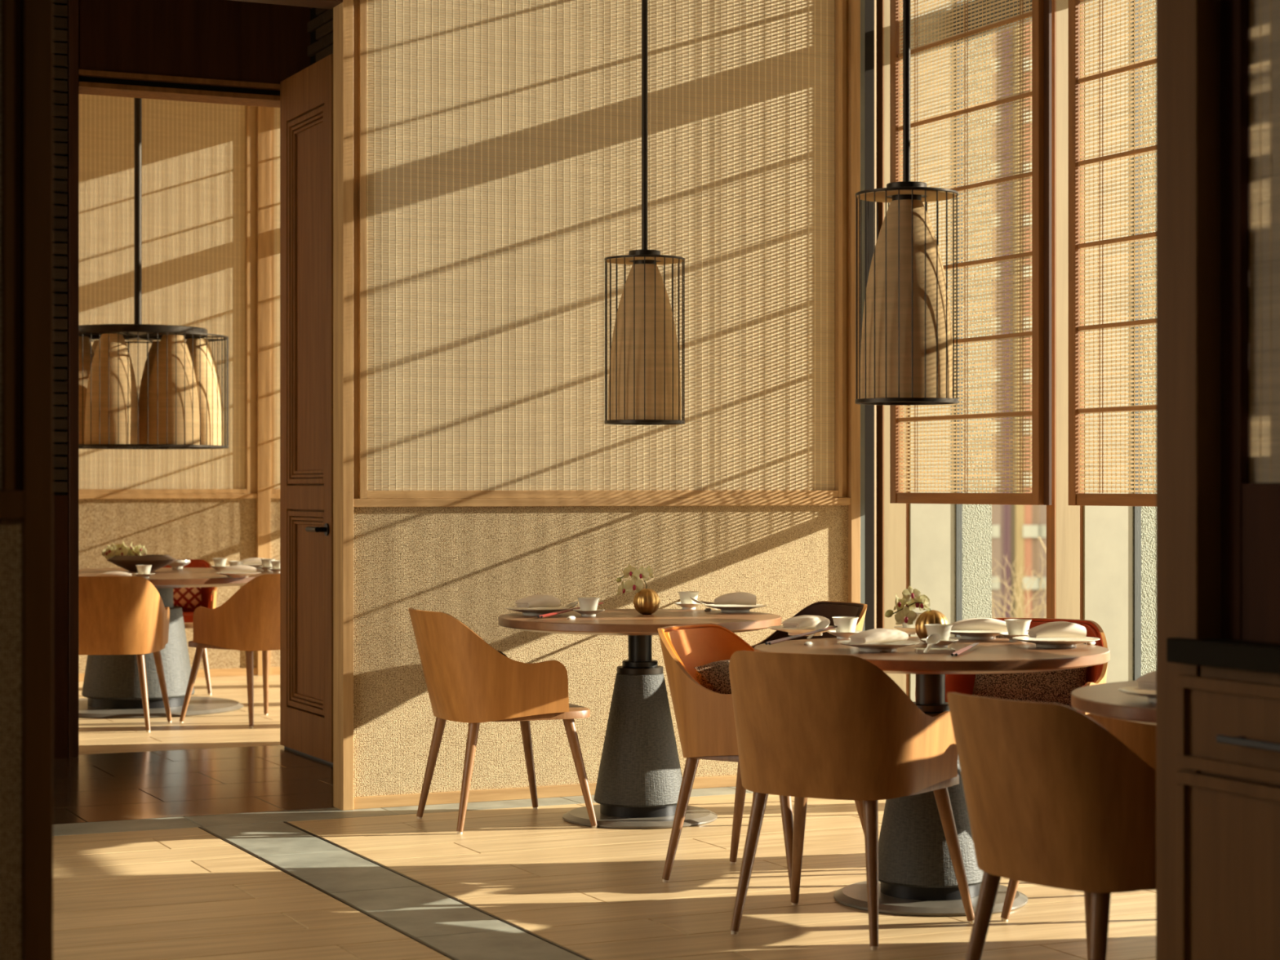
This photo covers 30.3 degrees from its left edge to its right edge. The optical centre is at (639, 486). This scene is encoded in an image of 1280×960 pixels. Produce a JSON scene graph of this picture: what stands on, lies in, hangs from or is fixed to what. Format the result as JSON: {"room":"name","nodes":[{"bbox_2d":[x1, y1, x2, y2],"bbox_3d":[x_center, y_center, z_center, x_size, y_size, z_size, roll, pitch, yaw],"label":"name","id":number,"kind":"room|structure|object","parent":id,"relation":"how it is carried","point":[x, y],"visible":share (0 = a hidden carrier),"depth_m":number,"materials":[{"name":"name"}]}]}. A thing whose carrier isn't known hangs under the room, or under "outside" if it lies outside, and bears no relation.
{"room":"restaurant dining room","nodes":[
{"label":"restaurant dining room","id":0,"kind":"room"},
{"bbox_2d":[0,0,22,959],"bbox_3d":[-2.325,-0.945,3.516,2.742,4.350,0.144,0,0,-25],"label":"wall","id":1,"kind":"structure","parent":0,"point":[11,492],"depth_m":4.03,"materials":[{"name":"wood"}]},
{"bbox_2d":[21,0,53,959],"bbox_3d":[-1.055,-0.945,4.097,0.050,4.350,0.120,0,0,-25],"label":"trim","id":2,"kind":"structure","parent":1,"relation":"attached to","point":[37,15],"depth_m":4.04,"materials":[{"name":"brown wood"}]},
{"bbox_2d":[78,93,279,675],"bbox_3d":[-3.818,-0.945,14.841,4.970,4.350,0.162,0,0,-25],"label":"wall","id":3,"kind":"structure","parent":0,"point":[211,171],"depth_m":15.22,"materials":[{"name":"fabric"}]},
{"bbox_2d":[78,666,279,681],"bbox_3d":[-3.796,1.205,14.793,4.970,0.050,0.028,0,0,-25],"label":"baseboard","id":4,"kind":"structure","parent":3,"relation":"attached to","point":[273,670],"depth_m":15.30,"materials":[{"name":"brown wood"}]},
{"bbox_2d":[53,0,333,757],"bbox_3d":[-1.779,-0.945,10.504,5.394,4.350,1.995,0,0,8],"label":"wall","id":5,"kind":"structure","parent":0,"point":[215,51],"depth_m":10.79,"materials":[{"name":"brown wood"}]},
{"bbox_2d":[280,53,333,764],"bbox_3d":[-1.535,-0.340,10.775,0.112,3.140,0.800,0,0,-25],"label":"door","id":6,"kind":"structure","parent":5,"relation":"in","point":[306,96],"depth_m":10.81,"materials":[{"name":"brown wood"}]},
{"bbox_2d":[864,0,874,631],"bbox_3d":[0.883,-0.945,10.277,0.145,4.350,0.300,0,0,-25],"label":"trim","id":7,"kind":"structure","parent":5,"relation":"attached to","point":[868,4],"depth_m":10.16,"materials":[{"name":"black metal"}]},
{"bbox_2d":[353,0,850,796],"bbox_3d":[-0.110,-0.945,9.527,2.237,4.350,0.154,0,0,-25],"label":"wall","id":8,"kind":"structure","parent":0,"point":[497,144],"depth_m":9.39,"materials":[{"name":"fabric"}]},
{"bbox_2d":[230,0,342,8],"bbox_3d":[-2.679,-2.480,8.325,3.350,1.280,0.152,0,0,-25],"label":"trim","id":9,"kind":"structure","parent":8,"relation":"attached to","point":[324,4],"depth_m":8.98,"materials":[{"name":"brown wood"}]},
{"bbox_2d":[333,0,353,810],"bbox_3d":[-1.134,-0.945,9.025,0.043,4.350,0.122,0,0,-25],"label":"trim","id":10,"kind":"structure","parent":8,"relation":"attached to","point":[343,13],"depth_m":8.98,"materials":[{"name":"brown wood"}]},
{"bbox_2d":[353,774,737,809],"bbox_3d":[-0.112,1.208,9.463,2.179,0.045,0.028,0,0,-25],"label":"baseboard","id":11,"kind":"structure","parent":8,"relation":"attached to","point":[566,790],"depth_m":9.24,"materials":[{"name":"brown wood"}]},
{"bbox_2d":[846,0,860,603],"bbox_3d":[0.873,-0.945,9.981,0.045,4.350,0.158,0,0,-25],"label":"trim","id":12,"kind":"structure","parent":8,"relation":"attached to","point":[853,6],"depth_m":9.91,"materials":[{"name":"brown wood"}]},
{"bbox_2d":[860,0,864,631],"bbox_3d":[0.903,-0.945,9.998,0.022,4.350,0.154,0,0,-25],"label":"trim","id":13,"kind":"structure","parent":8,"relation":"attached to","point":[862,2],"depth_m":9.93,"materials":[{"name":"grey metal"}]},
{"bbox_2d":[53,674,1155,959],"bbox_3d":[-1.221,1.355,7.261,7.900,0.251,16.600,0,0,-25],"label":"floor","id":14,"kind":"structure","parent":0,"point":[206,837],"depth_m":7.44,"materials":[{"name":"brown wood"}]},
{"bbox_2d":[78,576,172,732],"bbox_3d":[-2.705,0.838,12.019,0.592,0.785,0.623,0,0,-7],"label":"dining chair","id":15,"kind":"object","parent":14,"relation":"on","point":[117,615],"visible":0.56,"depth_m":11.80,"materials":[{"name":"brown wood"}]},
{"bbox_2d":[78,567,279,718],"bbox_3d":[-2.783,0.855,13.096,1.800,0.750,1.800,0,0,-25],"label":"dining table","id":16,"kind":"object","parent":14,"relation":"on","point":[111,687],"visible":0.56,"depth_m":12.85,"materials":[{"name":"brown wood"}]},
{"bbox_2d":[94,571,132,576],"bbox_3d":[-2.747,0.461,12.315,0.186,0.037,0.086,0,0,-8],"label":"napkin","id":17,"kind":"object","parent":16,"relation":"on","point":[111,573],"visible":0.59,"depth_m":12.28,"materials":[{"name":"white fabric"}]},
{"bbox_2d":[106,554,177,571],"bbox_3d":[-2.823,0.434,13.383,0.392,0.092,0.243,0,0,0],"label":"flower bowl","id":18,"kind":"object","parent":16,"relation":"on","point":[127,562],"visible":0.79,"depth_m":13.30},
{"bbox_2d":[100,540,146,559],"bbox_3d":[-2.917,0.384,13.377,0.258,0.162,0.145,0,0,0],"label":"orchid arrangement","id":19,"kind":"object","parent":18,"relation":"in","point":[113,549],"visible":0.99,"depth_m":13.35,"materials":[{"name":"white plant"}]},
{"bbox_2d":[133,573,155,577],"bbox_3d":[-2.607,0.468,12.406,0.118,0.024,0.118,0,0,-25],"label":"saucer","id":20,"kind":"object","parent":16,"relation":"on","point":[144,575],"visible":0.9,"depth_m":12.37,"materials":[{"name":"white ceramic"}]},
{"bbox_2d":[135,564,151,573],"bbox_3d":[-2.607,0.440,12.406,0.086,0.056,0.086,0,0,-25],"label":"teacup","id":21,"kind":"object","parent":20,"relation":"on","point":[142,569],"visible":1,"depth_m":12.38,"materials":[{"name":"white ceramic"}]},
{"bbox_2d":[168,559,190,569],"bbox_3d":[-2.665,0.451,13.597,0.150,0.058,0.150,0,0,-25],"label":"dish","id":22,"kind":"object","parent":16,"relation":"on","point":[178,564],"visible":0.74,"depth_m":13.56,"materials":[{"name":"white ceramic"}]},
{"bbox_2d":[209,565,230,569],"bbox_3d":[-2.419,0.468,13.597,0.118,0.024,0.118,0,0,-25],"label":"saucer","id":23,"kind":"object","parent":16,"relation":"on","point":[213,566],"visible":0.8,"depth_m":13.56,"materials":[{"name":"white ceramic"}]},
{"bbox_2d":[213,558,226,566],"bbox_3d":[-2.419,0.440,13.597,0.086,0.056,0.086,0,0,-25],"label":"teacup","id":24,"kind":"object","parent":23,"relation":"on","point":[217,562],"visible":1,"depth_m":13.57,"materials":[{"name":"white ceramic"}]},
{"bbox_2d":[214,572,261,577],"bbox_3d":[-2.128,0.468,12.498,0.241,0.025,0.241,0,0,-25],"label":"plate","id":25,"kind":"object","parent":16,"relation":"on","point":[230,575],"visible":0.92,"depth_m":12.44,"materials":[{"name":"white ceramic"}]},
{"bbox_2d":[220,564,256,573],"bbox_3d":[-2.127,0.435,12.496,0.186,0.037,0.085,0,0,-13],"label":"napkin","id":26,"kind":"object","parent":25,"relation":"on","point":[239,568],"visible":1,"depth_m":12.46,"materials":[{"name":"white fabric"}]},
{"bbox_2d":[242,564,262,568],"bbox_3d":[-2.260,0.468,13.819,0.241,0.025,0.241,0,0,-25],"label":"plate","id":27,"kind":"object","parent":16,"relation":"on","point":[255,566],"visible":0.22,"depth_m":13.75,"materials":[{"name":"white ceramic"}]},
{"bbox_2d":[240,557,262,564],"bbox_3d":[-2.259,0.435,13.818,0.186,0.037,0.085,0,0,-19],"label":"napkin","id":28,"kind":"object","parent":27,"relation":"on","point":[253,560],"visible":0.63,"depth_m":13.78,"materials":[{"name":"white fabric"}]},
{"bbox_2d":[257,566,272,570],"bbox_3d":[-2.126,0.468,13.489,0.118,0.024,0.118,0,0,-25],"label":"saucer","id":29,"kind":"object","parent":16,"relation":"on","point":[264,568],"visible":0.64,"depth_m":13.45,"materials":[{"name":"white ceramic"}]},
{"bbox_2d":[261,558,275,566],"bbox_3d":[-2.126,0.440,13.489,0.086,0.056,0.086,0,0,-25],"label":"teacup","id":30,"kind":"object","parent":29,"relation":"on","point":[265,562],"visible":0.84,"depth_m":13.46,"materials":[{"name":"white ceramic"}]},
{"bbox_2d":[266,568,279,573],"bbox_3d":[-2.021,0.468,13.176,0.118,0.024,0.118,0,0,-25],"label":"saucer","id":31,"kind":"object","parent":16,"relation":"on","point":[274,571],"visible":0.58,"depth_m":13.14,"materials":[{"name":"white ceramic"}]},
{"bbox_2d":[270,560,279,568],"bbox_3d":[-2.021,0.440,13.176,0.086,0.056,0.086,0,0,-25],"label":"teacup","id":32,"kind":"object","parent":31,"relation":"on","point":[275,564],"visible":0.59,"depth_m":13.14,"materials":[{"name":"white ceramic"}]},
{"bbox_2d":[163,559,217,695],"bbox_3d":[-2.828,0.838,14.198,0.592,0.785,0.623,0,0,-3],"label":"dining chair","id":33,"kind":"object","parent":14,"relation":"on","point":[208,594],"visible":0.23,"depth_m":14.17,"materials":[{"name":"brown wood"}]},
{"bbox_2d":[173,586,201,608],"bbox_3d":[-2.840,0.617,14.340,0.360,0.243,0.126,0,0,-3],"label":"cushion","id":34,"kind":"object","parent":33,"relation":"on","point":[184,597],"visible":0.17,"depth_m":14.29,"materials":[{"name":"fabric"}]},
{"bbox_2d":[179,573,279,728],"bbox_3d":[-2.003,0.838,12.331,0.623,0.785,0.592,0,0,42],"label":"dining chair","id":35,"kind":"object","parent":14,"relation":"on","point":[249,620],"visible":0.54,"depth_m":12.08,"materials":[{"name":"brown wood"}]},
{"bbox_2d":[408,608,597,834],"bbox_3d":[-0.528,0.838,8.644,0.623,0.785,0.592,0,0,-25],"label":"dining chair","id":36,"kind":"object","parent":14,"relation":"on","point":[473,682],"visible":1,"depth_m":8.42,"materials":[{"name":"brown wood"}]},
{"bbox_2d":[497,608,782,829],"bbox_3d":[0.000,0.855,8.759,1.050,0.750,1.050,0,0,-25],"label":"pedestal table","id":37,"kind":"object","parent":14,"relation":"on","point":[640,777],"visible":0.91,"depth_m":8.64,"materials":[{"name":"brown wood"}]},
{"bbox_2d":[505,606,568,615],"bbox_3d":[-0.385,0.468,8.852,0.241,0.025,0.241,0,0,-25],"label":"plate","id":38,"kind":"object","parent":37,"relation":"on","point":[535,611],"visible":0.9,"depth_m":8.80,"materials":[{"name":"white ceramic"}]},
{"bbox_2d":[515,594,560,608],"bbox_3d":[-0.384,0.429,8.852,0.161,0.048,0.097,0,0,-45],"label":"napkin","id":39,"kind":"object","parent":38,"relation":"on","point":[537,600],"visible":1,"depth_m":8.81,"materials":[{"name":"white fabric"}]},
{"bbox_2d":[540,602,603,617],"bbox_3d":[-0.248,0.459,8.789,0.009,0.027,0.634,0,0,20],"label":"chopstick","id":40,"kind":"object","parent":37,"relation":"on","point":[571,610],"visible":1,"depth_m":8.65,"materials":[{"name":"red paint"}]},
{"bbox_2d":[573,608,604,616],"bbox_3d":[-0.191,0.468,8.761,0.118,0.024,0.118,0,0,-25],"label":"saucer","id":41,"kind":"object","parent":37,"relation":"on","point":[584,613],"visible":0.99,"depth_m":8.73,"materials":[{"name":"white ceramic"}]},
{"bbox_2d":[577,597,599,610],"bbox_3d":[-0.191,0.440,8.761,0.086,0.056,0.086,0,0,-25],"label":"teacup","id":42,"kind":"object","parent":41,"relation":"on","point":[585,603],"visible":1,"depth_m":8.73,"materials":[{"name":"white ceramic"}]},
{"bbox_2d":[633,588,660,614],"bbox_3d":[0.025,0.431,8.876,0.101,0.097,0.098,0,0,29],"label":"vase","id":43,"kind":"object","parent":37,"relation":"on","point":[646,601],"visible":1,"depth_m":8.84,"materials":[{"name":"gold metal"}]},
{"bbox_2d":[616,564,653,595],"bbox_3d":[-0.019,0.360,8.864,0.139,0.139,0.062,0,0,0],"label":"orchid spray","id":44,"kind":"object","parent":43,"relation":"in","point":[635,584],"visible":1,"depth_m":8.86,"materials":[{"name":"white plant"}]},
{"bbox_2d":[674,602,703,608],"bbox_3d":[0.191,0.468,9.263,0.118,0.024,0.118,0,0,-25],"label":"saucer","id":45,"kind":"object","parent":37,"relation":"on","point":[682,606],"visible":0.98,"depth_m":9.23,"materials":[{"name":"white ceramic"}]},
{"bbox_2d":[678,591,699,604],"bbox_3d":[0.191,0.440,9.263,0.086,0.056,0.086,0,0,-25],"label":"teacup","id":46,"kind":"object","parent":45,"relation":"on","point":[685,598],"visible":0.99,"depth_m":9.23,"materials":[{"name":"white ceramic"}]},
{"bbox_2d":[703,604,766,612],"bbox_3d":[0.366,0.468,9.065,0.241,0.025,0.241,0,0,-25],"label":"plate","id":47,"kind":"object","parent":37,"relation":"on","point":[724,608],"visible":0.95,"depth_m":9.01,"materials":[{"name":"white ceramic"}]},
{"bbox_2d":[714,591,756,604],"bbox_3d":[0.367,0.429,9.063,0.161,0.048,0.097,0,0,4],"label":"napkin","id":48,"kind":"object","parent":47,"relation":"on","point":[738,597],"visible":1,"depth_m":9.02,"materials":[{"name":"white fabric"}]},
{"bbox_2d":[657,623,864,894],"bbox_3d":[0.379,0.838,7.415,0.623,0.785,0.592,0,0,32],"label":"dining chair","id":49,"kind":"object","parent":14,"relation":"on","point":[704,717],"visible":0.45,"depth_m":7.31,"materials":[{"name":"brown wood"}]},
{"bbox_2d":[694,659,731,693],"bbox_3d":[0.329,0.645,7.465,0.205,0.194,0.380,0,0,24],"label":"cushion","id":50,"kind":"object","parent":49,"relation":"on","point":[713,676],"visible":0.16,"depth_m":7.32,"materials":[{"name":"fabric"}]},
{"bbox_2d":[694,600,866,814],"bbox_3d":[0.541,0.838,8.945,0.623,0.785,0.592,0,0,-26],"label":"dining chair","id":51,"kind":"object","parent":14,"relation":"on","point":[827,609],"visible":0.12,"depth_m":9.14,"materials":[{"name":"brown wood"}]},
{"bbox_2d":[728,650,974,950],"bbox_3d":[0.557,0.838,6.569,0.592,0.785,0.623,0,0,31],"label":"dining chair","id":52,"kind":"object","parent":14,"relation":"on","point":[813,726],"visible":0.98,"depth_m":6.35,"materials":[{"name":"brown wood"}]},
{"bbox_2d":[754,636,1110,916],"bbox_3d":[0.865,0.855,7.035,1.050,0.750,1.050,0,0,-25],"label":"pedestal table","id":53,"kind":"object","parent":14,"relation":"on","point":[917,877],"visible":0.63,"depth_m":6.90,"materials":[{"name":"stone"}]},
{"bbox_2d":[768,625,835,635],"bbox_3d":[0.535,0.468,7.639,0.241,0.025,0.241,0,0,-25],"label":"plate","id":54,"kind":"object","parent":53,"relation":"on","point":[792,632],"visible":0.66,"depth_m":7.59,"materials":[{"name":"white ceramic"}]},
{"bbox_2d":[781,614,830,628],"bbox_3d":[0.536,0.435,7.639,0.085,0.037,0.186,0,0,36],"label":"napkin","id":55,"kind":"object","parent":54,"relation":"on","point":[804,620],"visible":0.9,"depth_m":7.59,"materials":[{"name":"white fabric"}]},
{"bbox_2d":[768,626,837,644],"bbox_3d":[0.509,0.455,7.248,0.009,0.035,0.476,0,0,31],"label":"chopstick","id":56,"kind":"object","parent":53,"relation":"on","point":[831,628],"visible":1,"depth_m":7.21,"materials":[{"name":"paint"}]},
{"bbox_2d":[806,620,829,639],"bbox_3d":[0.563,0.453,7.483,0.042,0.054,0.110,0,0,36],"label":"spoon","id":57,"kind":"object","parent":53,"relation":"on","point":[824,624],"visible":0.72,"depth_m":7.51,"materials":[{"name":"white ceramic"}]},
{"bbox_2d":[826,630,862,639],"bbox_3d":[0.648,0.468,7.455,0.118,0.024,0.118,0,0,-25],"label":"saucer","id":58,"kind":"object","parent":53,"relation":"on","point":[839,635],"visible":0.72,"depth_m":7.42,"materials":[{"name":"white ceramic"}]},
{"bbox_2d":[831,616,858,632],"bbox_3d":[0.648,0.440,7.455,0.086,0.056,0.086,0,0,-25],"label":"teacup","id":59,"kind":"object","parent":58,"relation":"on","point":[844,624],"visible":0.98,"depth_m":7.43,"materials":[{"name":"white ceramic"}]},
{"bbox_2d":[836,640,919,652],"bbox_3d":[0.697,0.468,6.909,0.241,0.025,0.241,0,0,-25],"label":"plate","id":60,"kind":"object","parent":53,"relation":"on","point":[886,646],"visible":0.91,"depth_m":6.86,"materials":[{"name":"white ceramic"}]},
{"bbox_2d":[848,628,908,643],"bbox_3d":[0.698,0.435,6.909,0.186,0.037,0.085,0,0,-42],"label":"napkin","id":61,"kind":"object","parent":60,"relation":"on","point":[875,635],"visible":1,"depth_m":6.87,"materials":[{"name":"white fabric"}]},
{"bbox_2d":[893,626,916,634],"bbox_3d":[0.886,0.468,7.691,0.118,0.024,0.118,0,0,-25],"label":"saucer","id":62,"kind":"object","parent":53,"relation":"on","point":[908,630],"visible":0.45,"depth_m":7.66,"materials":[{"name":"white ceramic"}]},
{"bbox_2d":[902,613,921,627],"bbox_3d":[0.886,0.440,7.691,0.086,0.056,0.086,0,0,-25],"label":"teacup","id":63,"kind":"object","parent":62,"relation":"on","point":[904,624],"visible":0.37,"depth_m":7.66,"materials":[{"name":"white ceramic"}]},
{"bbox_2d":[915,609,948,639],"bbox_3d":[0.896,0.429,7.248,0.105,0.101,0.102,0,0,-43],"label":"vase","id":64,"kind":"object","parent":53,"relation":"on","point":[932,616],"visible":0.59,"depth_m":7.22,"materials":[{"name":"gold metal"}]},
{"bbox_2d":[884,585,930,624],"bbox_3d":[0.825,0.367,7.248,0.146,0.126,0.073,0,0,0],"label":"orchid spray","id":65,"kind":"object","parent":64,"relation":"in","point":[912,598],"visible":1,"depth_m":7.24,"materials":[{"name":"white plant"}]},
{"bbox_2d":[914,648,955,653],"bbox_3d":[0.852,0.474,6.826,0.110,0.011,0.070,0,0,0],"label":"tray","id":66,"kind":"object","parent":53,"relation":"on","point":[918,651],"visible":0.96,"depth_m":6.79,"materials":[{"name":"white ceramic"}]},
{"bbox_2d":[923,633,940,653],"bbox_3d":[0.839,0.451,6.807,0.042,0.048,0.112,0,0,22],"label":"spoon","id":67,"kind":"object","parent":66,"relation":"on","point":[935,638],"visible":1,"depth_m":6.84,"materials":[{"name":"white ceramic"}]},
{"bbox_2d":[919,638,958,648],"bbox_3d":[0.892,0.468,7.053,0.118,0.024,0.118,0,0,-25],"label":"saucer","id":68,"kind":"object","parent":53,"relation":"on","point":[941,644],"visible":0.7,"depth_m":7.03,"materials":[{"name":"white ceramic"}]},
{"bbox_2d":[924,623,953,640],"bbox_3d":[0.892,0.440,7.053,0.086,0.056,0.086,0,0,-25],"label":"teacup","id":69,"kind":"object","parent":68,"relation":"on","point":[944,630],"visible":0.74,"depth_m":7.02,"materials":[{"name":"white ceramic"}]},
{"bbox_2d":[950,630,1008,639],"bbox_3d":[1.070,0.468,7.471,0.241,0.025,0.241,0,0,-25],"label":"plate","id":70,"kind":"object","parent":53,"relation":"on","point":[965,634],"visible":0.65,"depth_m":7.42,"materials":[{"name":"white ceramic"}]},
{"bbox_2d":[949,617,1007,630],"bbox_3d":[1.070,0.435,7.470,0.186,0.037,0.085,0,0,-1],"label":"napkin","id":71,"kind":"object","parent":70,"relation":"on","point":[975,624],"visible":0.99,"depth_m":7.43,"materials":[{"name":"white fabric"}]},
{"bbox_2d":[999,632,1028,641],"bbox_3d":[1.173,0.468,7.326,0.118,0.024,0.118,0,0,-25],"label":"saucer","id":72,"kind":"object","parent":53,"relation":"on","point":[1006,635],"visible":0.48,"depth_m":7.30,"materials":[{"name":"white ceramic"}]},
{"bbox_2d":[1004,618,1031,635],"bbox_3d":[1.173,0.440,7.326,0.086,0.056,0.086,0,0,-25],"label":"teacup","id":73,"kind":"object","parent":72,"relation":"on","point":[1015,626],"visible":0.84,"depth_m":7.30,"materials":[{"name":"white ceramic"}]},
{"bbox_2d":[1012,635,1100,648],"bbox_3d":[1.248,0.468,7.082,0.260,0.025,0.260,0,0,-25],"label":"plate","id":74,"kind":"object","parent":53,"relation":"on","point":[1049,642],"visible":0.94,"depth_m":7.04,"materials":[{"name":"white ceramic"}]},
{"bbox_2d":[1026,621,1086,638],"bbox_3d":[1.249,0.429,7.081,0.161,0.048,0.097,0,0,-13],"label":"napkin","id":75,"kind":"object","parent":74,"relation":"on","point":[1057,628],"visible":1,"depth_m":7.04,"materials":[{"name":"white fabric"}]},
{"bbox_2d":[915,617,1107,714],"bbox_3d":[1.226,0.838,7.715,0.592,0.785,0.623,0,0,28],"label":"dining chair","id":76,"kind":"object","parent":14,"relation":"on","point":[1095,674],"visible":0.09,"depth_m":7.86,"materials":[{"name":"brown wood"}]},
{"bbox_2d":[972,635,1087,710],"bbox_3d":[1.297,0.617,7.839,0.400,0.243,0.136,0,0,29],"label":"cushion","id":77,"kind":"object","parent":76,"relation":"on","point":[1057,686],"visible":0.38,"depth_m":7.77,"materials":[{"name":"fabric"}]},
{"bbox_2d":[946,692,1155,959],"bbox_3d":[0.993,0.838,5.134,0.623,0.785,0.592,0,0,-33],"label":"dining chair","id":78,"kind":"object","parent":14,"relation":"on","point":[1055,799],"visible":0.73,"depth_m":4.90,"materials":[{"name":"brown wood"}]},
{"bbox_2d":[1000,713,1155,921],"bbox_3d":[1.420,0.838,6.721,0.623,0.785,0.592,0,0,40],"label":"dining chair","id":79,"kind":"object","parent":14,"relation":"on","point":[1140,738],"visible":0.11,"depth_m":6.45,"materials":[{"name":"brown wood"}]},
{"bbox_2d":[1071,680,1155,724],"bbox_3d":[1.522,0.855,5.414,1.050,0.750,1.050,0,0,-25],"label":"pedestal table","id":80,"kind":"object","parent":14,"relation":"on","point":[1104,700],"visible":0.31,"depth_m":5.29,"materials":[{"name":"wood"}]},
{"bbox_2d":[1118,686,1155,702],"bbox_3d":[1.192,0.468,5.279,0.241,0.025,0.241,0,0,-25],"label":"plate","id":81,"kind":"object","parent":80,"relation":"on","point":[1151,695],"visible":0.27,"depth_m":5.30,"materials":[{"name":"white ceramic"}]},
{"bbox_2d":[1134,671,1155,691],"bbox_3d":[1.194,0.429,5.277,0.161,0.048,0.097,0,0,-31],"label":"napkin","id":82,"kind":"object","parent":81,"relation":"on","point":[1148,681],"visible":0.13,"depth_m":5.25,"materials":[{"name":"white fabric"}]},
{"bbox_2d":[1176,665,1279,959],"bbox_3d":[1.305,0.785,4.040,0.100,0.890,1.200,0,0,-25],"label":"sideboard","id":83,"kind":"object","parent":14,"relation":"on","point":[1228,720],"visible":1,"depth_m":4.44,"materials":[{"name":"brown wood"}]},
{"bbox_2d":[1166,637,1279,674],"bbox_3d":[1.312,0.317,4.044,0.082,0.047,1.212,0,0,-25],"label":"countertop","id":84,"kind":"structure","parent":83,"relation":"on","point":[1264,657],"depth_m":4.43,"materials":[{"name":"stone"}]},
{"bbox_2d":[874,0,1155,702],"bbox_3d":[2.063,-0.895,8.730,0.566,4.750,16.500,0,0,-25],"label":"wall","id":85,"kind":"structure","parent":0,"point":[1090,549],"depth_m":9.27,"materials":[{"name":"paint"}]},
{"bbox_2d":[952,0,1031,636],"bbox_3d":[1.653,-0.810,9.835,0.050,4.020,1.227,0,0,-25],"label":"window","id":86,"kind":"structure","parent":85,"relation":"in","point":[958,507],"depth_m":10.39,"materials":[{"name":"wood"}]},
{"bbox_2d":[1133,0,1141,680],"bbox_3d":[2.193,-0.810,8.671,0.050,4.020,1.227,0,0,-25],"label":"window","id":87,"kind":"structure","parent":85,"relation":"in","point":[1137,509],"depth_m":9.22,"materials":[{"name":"wood"}]},
{"bbox_2d":[1220,0,1279,644],"bbox_3d":[2.203,-0.945,2.381,0.128,4.350,4.864,0,0,-25],"label":"wall","id":88,"kind":"structure","parent":0,"point":[1250,29],"depth_m":4.51,"materials":[{"name":"brown wood"}]},
{"bbox_2d":[1155,0,1220,959],"bbox_3d":[1.102,-0.945,4.621,0.130,4.350,0.128,0,0,-25],"label":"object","id":89,"kind":"structure","parent":88,"relation":"attached to","point":[1188,32],"depth_m":4.58,"materials":[{"name":"brown wood"}]},
{"bbox_3d":[-1.245,-3.170,7.195,7.800,0.100,16.500,0,0,-25],"label":"ceiling","id":90,"kind":"structure","parent":0,"visible":0},
{"bbox_2d":[78,97,228,448],"bbox_3d":[-2.786,-1.667,13.100,0.994,2.905,0.994,0,0,-9],"label":"pendant","id":91,"kind":"object","parent":90,"relation":"hanging from","point":[178,404],"visible":0.88,"depth_m":12.79,"materials":[{"name":"brown metal"}]},
{"bbox_2d":[604,0,684,425],"bbox_3d":[0.018,-1.679,8.950,0.306,2.882,0.306,0,0,-37],"label":"pendant lamp","id":92,"kind":"object","parent":90,"relation":"hanging from","point":[644,388],"visible":1,"depth_m":8.85,"materials":[{"name":"brown metal"}]},
{"bbox_2d":[635,259,656,264],"bbox_3d":[0.018,-0.846,8.950,0.088,0.022,0.088,0,0,-25],"label":"socket","id":93,"kind":"object","parent":92,"relation":"attached to","point":[637,261],"depth_m":8.91,"materials":[{"name":"brown metal"}]},
{"bbox_2d":[855,0,958,404],"bbox_3d":[0.795,-1.689,7.040,0.306,2.882,0.306,0,0,-37],"label":"pendant lamp","id":94,"kind":"object","parent":90,"relation":"hanging from","point":[906,344],"visible":1,"depth_m":6.95,"materials":[{"name":"brown metal"}]},
{"bbox_2d":[892,194,921,200],"bbox_3d":[0.795,-0.856,7.040,0.088,0.022,0.088,0,0,-25],"label":"socket","id":95,"kind":"object","parent":94,"relation":"attached to","point":[895,197],"depth_m":7.00,"materials":[{"name":"brown metal"}]},
{"bbox_2d":[889,0,1051,505],"bbox_3d":[1.308,-1.525,9.460,0.040,3.190,1.122,0,0,-25],"label":"blind","id":96,"kind":"object","parent":90,"relation":"hanging from","point":[1040,92],"visible":0.89,"depth_m":9.35,"materials":[{"name":"brown wood"}]},
{"bbox_2d":[1068,0,1155,506],"bbox_3d":[1.849,-1.525,8.296,0.040,3.190,1.122,0,0,-25],"label":"blind","id":97,"kind":"object","parent":90,"relation":"hanging from","point":[1077,496],"visible":0.4,"depth_m":8.61,"materials":[{"name":"brown wood"}]},
{"label":"outside","id":98,"kind":"structure","parent":0,"visible":0},
{"bbox_3d":[114.079,10.430,141.152,314.190,0.400,480.000,0,0,-25],"label":"ground","id":99,"kind":"structure","parent":98,"visible":0},
{"bbox_2d":[991,21,1046,617],"bbox_3d":[22.589,-27.270,140.045,40.000,75.000,9.780,0,0,9],"label":"office building","id":100,"kind":"structure","parent":99,"relation":"on","point":[1016,529],"depth_m":135.39,"materials":[{"name":"beige concrete"}]},
{"bbox_2d":[991,536,1046,618],"bbox_3d":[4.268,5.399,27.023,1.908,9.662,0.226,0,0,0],"label":"bare tree","id":101,"kind":"object","parent":99,"relation":"on","point":[1020,577],"visible":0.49,"depth_m":27.02,"materials":[{"name":"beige plant"}]},
{"bbox_3d":[-2.238,0.468,13.074,0.118,0.023,0.118,0,0,-25],"label":"saucer","id":102,"kind":"object","parent":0,"visible":0},
{"bbox_2d":[227,560,244,566],"bbox_3d":[-2.237,0.440,13.075,0.086,0.056,0.086,0,0,-25],"label":"teacup","id":103,"kind":"object","parent":102,"relation":"on","point":[231,562],"visible":0.41,"depth_m":13.04,"materials":[{"name":"white ceramic"}]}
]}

